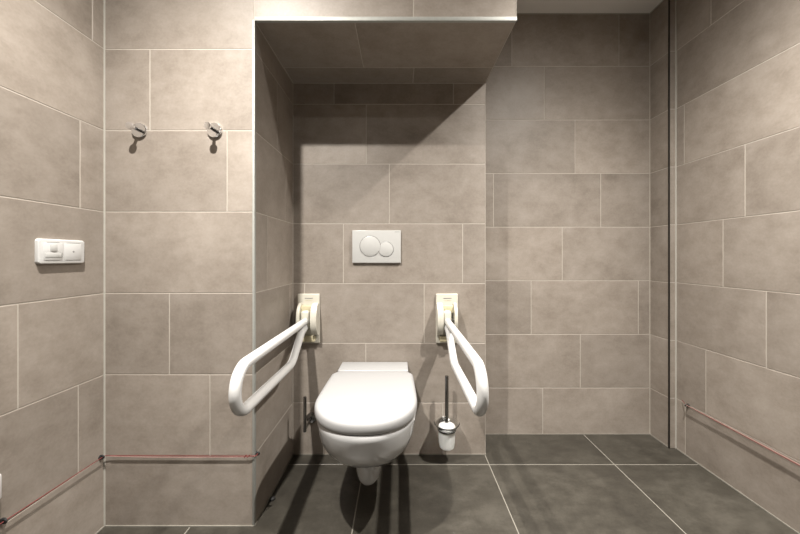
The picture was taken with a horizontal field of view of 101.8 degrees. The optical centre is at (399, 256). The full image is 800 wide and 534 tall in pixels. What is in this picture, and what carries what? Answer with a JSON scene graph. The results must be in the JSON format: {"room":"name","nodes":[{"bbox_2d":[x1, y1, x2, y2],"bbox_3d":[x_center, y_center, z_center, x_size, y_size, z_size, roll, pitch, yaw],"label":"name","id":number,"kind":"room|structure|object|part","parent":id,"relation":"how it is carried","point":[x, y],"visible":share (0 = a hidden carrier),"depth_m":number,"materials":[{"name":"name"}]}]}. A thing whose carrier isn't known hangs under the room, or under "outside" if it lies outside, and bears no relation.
{"room":"public restroom","nodes":[
{"label":"public restroom","id":0,"kind":"room"},
{"bbox_2d":[0,0,103,533],"bbox_3d":[-1.140,-0.182,-0.401,0.100,2.355,3.199,0,0,0],"label":"wall","id":1,"kind":"structure","parent":0,"point":[52,51],"depth_m":1.01,"materials":[{"name":"beige tile"}]},
{"bbox_2d":[0,474,1,498],"bbox_3d":[-1.075,0.614,0.831,0.029,0.070,0.082,0,0,0],"label":"box","id":2,"kind":"object","parent":1,"relation":"attached to","point":[0,474],"visible":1,"depth_m":0.87,"materials":[{"name":"white plastic"}]},
{"bbox_2d":[0,517,7,524],"bbox_3d":[-1.082,0.724,0.889,0.016,0.016,0.016,0,0,0],"label":"guide","id":3,"kind":"object","parent":1,"relation":"attached to","point":[3,518],"visible":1,"depth_m":0.89,"materials":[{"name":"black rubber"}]},
{"bbox_2d":[0,453,257,523],"bbox_3d":[-0.805,0.730,0.832,0.556,0.015,0.763,0,0,0],"label":"pull cord","id":4,"kind":"object","parent":3,"relation":"attached to","point":[245,456],"visible":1,"depth_m":1.19,"materials":[{"name":"red"}]},
{"bbox_2d":[35,239,83,263],"bbox_3d":[-1.083,-0.015,1.042,0.014,0.077,0.143,0,0,0],"label":"switch plate","id":5,"kind":"object","parent":1,"relation":"attached to","point":[47,251],"visible":1,"depth_m":1.03,"materials":[{"name":"white plastic"}]},
{"bbox_2d":[104,0,104,525],"bbox_3d":[-1.088,-0.182,1.197,0.004,2.355,0.004,0,0,0],"label":"trim","id":6,"kind":"structure","parent":1,"relation":"attached to","point":[104,0],"depth_m":1.20,"materials":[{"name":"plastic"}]},
{"bbox_2d":[256,25,292,520],"bbox_3d":[-0.562,0.056,1.421,0.050,1.878,0.443,0,0,0],"label":"wall","id":7,"kind":"structure","parent":0,"point":[274,88],"depth_m":1.37,"materials":[{"name":"beige tile"}]},
{"bbox_2d":[252,20,255,525],"bbox_3d":[-0.540,0.061,1.204,0.008,1.868,0.014,0,0,0],"label":"trim","id":8,"kind":"structure","parent":7,"relation":"attached to","point":[253,21],"depth_m":1.20,"materials":[{"name":"metal"}]},
{"bbox_2d":[105,0,515,524],"bbox_3d":[-0.331,-0.182,1.349,1.519,2.355,0.300,0,0,0],"label":"wall","id":9,"kind":"structure","parent":0,"point":[178,197],"depth_m":1.20,"materials":[{"name":"beige tile"}]},
{"bbox_2d":[125,122,146,137],"bbox_3d":[-0.959,-0.464,1.173,0.054,0.054,0.052,0,0,0],"label":"robe hook","id":10,"kind":"object","parent":9,"relation":"attached to","point":[139,130],"visible":1,"depth_m":1.19,"materials":[{"name":"silver metal"}]},
{"bbox_3d":[-0.959,-0.464,1.153,0.026,0.026,0.012,0,0,0],"label":"knob","id":11,"kind":"part","parent":10,"relation":"part of","materials":[{"name":"silver metal"}]},
{"bbox_2d":[203,122,221,137],"bbox_3d":[-0.682,-0.464,1.173,0.054,0.054,0.052,0,0,0],"label":"robe hook","id":12,"kind":"object","parent":9,"relation":"attached to","point":[214,130],"visible":1,"depth_m":1.19,"materials":[{"name":"silver metal"}]},
{"bbox_3d":[-0.682,-0.464,1.153,0.026,0.026,0.012,0,0,0],"label":"knob","id":13,"kind":"part","parent":12,"relation":"part of","materials":[{"name":"silver metal"}]},
{"bbox_2d":[255,17,516,22],"bbox_3d":[-0.052,-0.877,1.204,0.967,0.014,0.014,0,0,0],"label":"trim","id":14,"kind":"structure","parent":9,"relation":"attached to","point":[257,19],"depth_m":1.20,"materials":[{"name":"metal"}]},
{"bbox_2d":[257,23,513,82],"bbox_3d":[-0.059,-0.896,1.421,0.976,0.050,0.443,0,0,0],"label":"soffit","id":15,"kind":"object","parent":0,"point":[308,52],"visible":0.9,"depth_m":1.37,"materials":[{"name":"beige tile"}]},
{"bbox_2d":[293,84,484,453],"bbox_3d":[-0.059,0.056,1.708,0.976,1.878,0.150,0,0,0],"label":"wall","id":16,"kind":"structure","parent":0,"point":[407,158],"depth_m":1.63,"materials":[{"name":"beige tile"}]},
{"bbox_2d":[228,294,319,416],"bbox_3d":[-0.456,0.330,1.263,0.110,0.288,0.741,0,0,0],"label":"grab rail","id":17,"kind":"object","parent":16,"relation":"attached to","point":[307,326],"visible":1,"depth_m":1.22,"materials":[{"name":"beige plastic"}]},
{"bbox_3d":[-0.456,0.309,1.627,0.110,0.247,0.013,0,0,0],"label":"wall plate","id":18,"kind":"part","parent":17,"relation":"part of","materials":[{"name":"beige plastic"}]},
{"bbox_2d":[303,396,315,431],"bbox_3d":[-0.444,0.744,1.572,0.050,0.177,0.122,0,0,0],"label":"toilet roll holder","id":19,"kind":"object","parent":16,"relation":"attached to","point":[308,418],"visible":0.93,"depth_m":1.52,"materials":[{"name":"metal"}]},
{"bbox_3d":[-0.444,0.737,1.519,0.015,0.164,0.015,0,0,0],"label":"rod","id":20,"kind":"part","parent":19,"relation":"part of","materials":[{"name":"metal"}]},
{"bbox_2d":[314,362,416,484],"bbox_3d":[-0.125,0.707,1.331,0.380,0.363,0.602,0,0,0],"label":"toilet","id":21,"kind":"object","parent":16,"relation":"attached to","point":[365,413],"visible":1,"depth_m":1.12,"materials":[{"name":"white ceramic"}]},
{"bbox_3d":[-0.125,0.548,1.267,0.380,0.046,0.476,0,0,0],"label":"lid","id":22,"kind":"part","parent":21,"relation":"part of","materials":[{"name":"white plastic"}]},
{"bbox_3d":[-0.125,0.730,1.331,0.379,0.315,0.602,0,0,0],"label":"bowl","id":23,"kind":"part","parent":21,"relation":"part of","materials":[{"name":"white ceramic"}]},
{"bbox_2d":[352,230,400,262],"bbox_3d":[-0.117,-0.049,1.625,0.243,0.163,0.016,0,0,0],"label":"flush plate","id":24,"kind":"object","parent":16,"relation":"attached to","point":[368,246],"visible":1,"depth_m":1.62,"materials":[{"name":"plastic"}]},
{"bbox_2d":[434,375,459,450],"bbox_3d":[0.227,0.750,1.571,0.125,0.347,0.125,0,0,0],"label":"toilet brush","id":25,"kind":"object","parent":16,"relation":"attached to","point":[446,425],"visible":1,"depth_m":1.56,"materials":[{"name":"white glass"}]},
{"bbox_2d":[438,430,454,450],"bbox_3d":[0.227,0.878,1.571,0.081,0.090,0.081,0,0,0],"label":"cup","id":26,"kind":"object","parent":25,"relation":"on","point":[446,438],"depth_m":1.54,"materials":[{"name":"white glass"}]},
{"bbox_3d":[0.227,0.816,1.571,0.082,0.027,0.082,0,0,0],"label":"brush lid","id":27,"kind":"part","parent":25,"relation":"part of","materials":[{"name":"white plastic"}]},
{"bbox_3d":[0.227,0.692,1.571,0.018,0.231,0.018,0,0,0],"label":"handle","id":28,"kind":"part","parent":25,"relation":"part of","materials":[{"name":"metal"}]},
{"bbox_2d":[255,14,649,433],"bbox_3d":[0.368,-0.182,1.705,2.033,2.355,0.414,0,0,-18],"label":"trim","id":29,"kind":"structure","parent":16,"relation":"attached to","point":[649,14],"depth_m":1.82,"materials":[{"name":"tile"}]},
{"bbox_2d":[436,294,488,416],"bbox_3d":[0.235,0.330,1.263,0.110,0.288,0.741,0,0,0],"label":"grab rail","id":30,"kind":"object","parent":16,"relation":"attached to","point":[447,331],"visible":1,"depth_m":1.24,"materials":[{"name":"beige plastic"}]},
{"bbox_3d":[0.235,0.309,1.627,0.110,0.247,0.013,0,0,0],"label":"wall plate","id":31,"kind":"part","parent":30,"relation":"part of","materials":[{"name":"beige plastic"}]},
{"bbox_2d":[98,435,796,533],"bbox_3d":[0.171,1.035,-0.090,2.522,0.080,3.819,0,0,0],"label":"floor","id":32,"kind":"structure","parent":0,"point":[522,484],"depth_m":1.35,"materials":[{"name":"tile"}]},
{"bbox_2d":[486,14,648,433],"bbox_3d":[0.914,-0.182,1.869,0.969,2.355,0.100,0,0,0],"label":"wall","id":33,"kind":"structure","parent":0,"point":[567,95],"depth_m":1.82,"materials":[{"name":"beige tile"}]},
{"bbox_2d":[517,0,663,13],"bbox_3d":[0.914,-1.358,1.752,0.969,0.004,0.134,0,0,0],"label":"trim","id":34,"kind":"structure","parent":33,"relation":"attached to","point":[662,0],"depth_m":1.81,"materials":[{"name":"plastic"}]},
{"bbox_2d":[517,0,661,12],"bbox_3d":[0.171,-1.410,-0.090,2.722,0.100,4.019,0,0,0],"label":"ceiling","id":35,"kind":"structure","parent":0,"point":[523,6],"depth_m":1.77,"materials":[{"name":"paint"}]},
{"bbox_2d":[670,0,674,447],"bbox_3d":[1.416,-0.182,1.710,0.031,2.355,0.050,0,0,0],"label":"wall pillar","id":36,"kind":"structure","parent":0,"point":[672,2],"depth_m":1.69,"materials":[{"name":"beige tile"}]},
{"bbox_2d":[650,0,799,532],"bbox_3d":[1.465,-0.182,-0.090,0.132,2.355,3.819,0,0,0],"label":"wall","id":37,"kind":"structure","parent":0,"point":[738,61],"depth_m":1.39,"materials":[{"name":"beige tile"}]},
{"bbox_2d":[95,434,799,533],"bbox_3d":[0.171,0.993,-0.090,2.522,0.004,3.819,0,0,0],"label":"trim","id":38,"kind":"structure","parent":37,"relation":"attached to","point":[97,532],"depth_m":1.35,"materials":[{"name":"tile"}]},
{"bbox_2d":[668,0,669,447],"bbox_3d":[1.398,-0.182,1.688,0.006,2.355,0.006,0,0,0],"label":"trim","id":39,"kind":"structure","parent":37,"relation":"attached to","point":[668,0],"depth_m":1.69,"materials":[{"name":"metal"}]},
{"bbox_2d":[675,0,676,448],"bbox_3d":[1.429,-0.182,1.683,0.004,2.355,0.004,0,0,0],"label":"trim","id":40,"kind":"structure","parent":37,"relation":"attached to","point":[675,0],"depth_m":1.68,"materials":[{"name":"plastic"}]},
{"bbox_3d":[1.421,0.737,1.611,0.021,0.016,0.016,0,0,0],"label":"guide","id":41,"kind":"object","parent":37,"relation":"attached to","visible":0},
{"bbox_2d":[682,400,799,465],"bbox_3d":[1.423,0.737,1.123,0.013,0.022,1.046,0,0,0],"label":"pull cord","id":42,"kind":"object","parent":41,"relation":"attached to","point":[682,400],"visible":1,"depth_m":1.33,"materials":[{"name":"red"}]},
{"bbox_3d":[0.405,0.061,1.727,0.050,1.867,0.185,0,0,0],"label":"wall","id":43,"kind":"structure","parent":0,"visible":0},
{"bbox_2d":[485,0,516,453],"bbox_3d":[0.429,-0.182,1.417,0.002,2.355,0.436,0,0,0],"label":"trim","id":44,"kind":"structure","parent":43,"relation":"attached to","point":[516,0],"depth_m":1.63,"materials":[{"name":"metal"}]}
]}

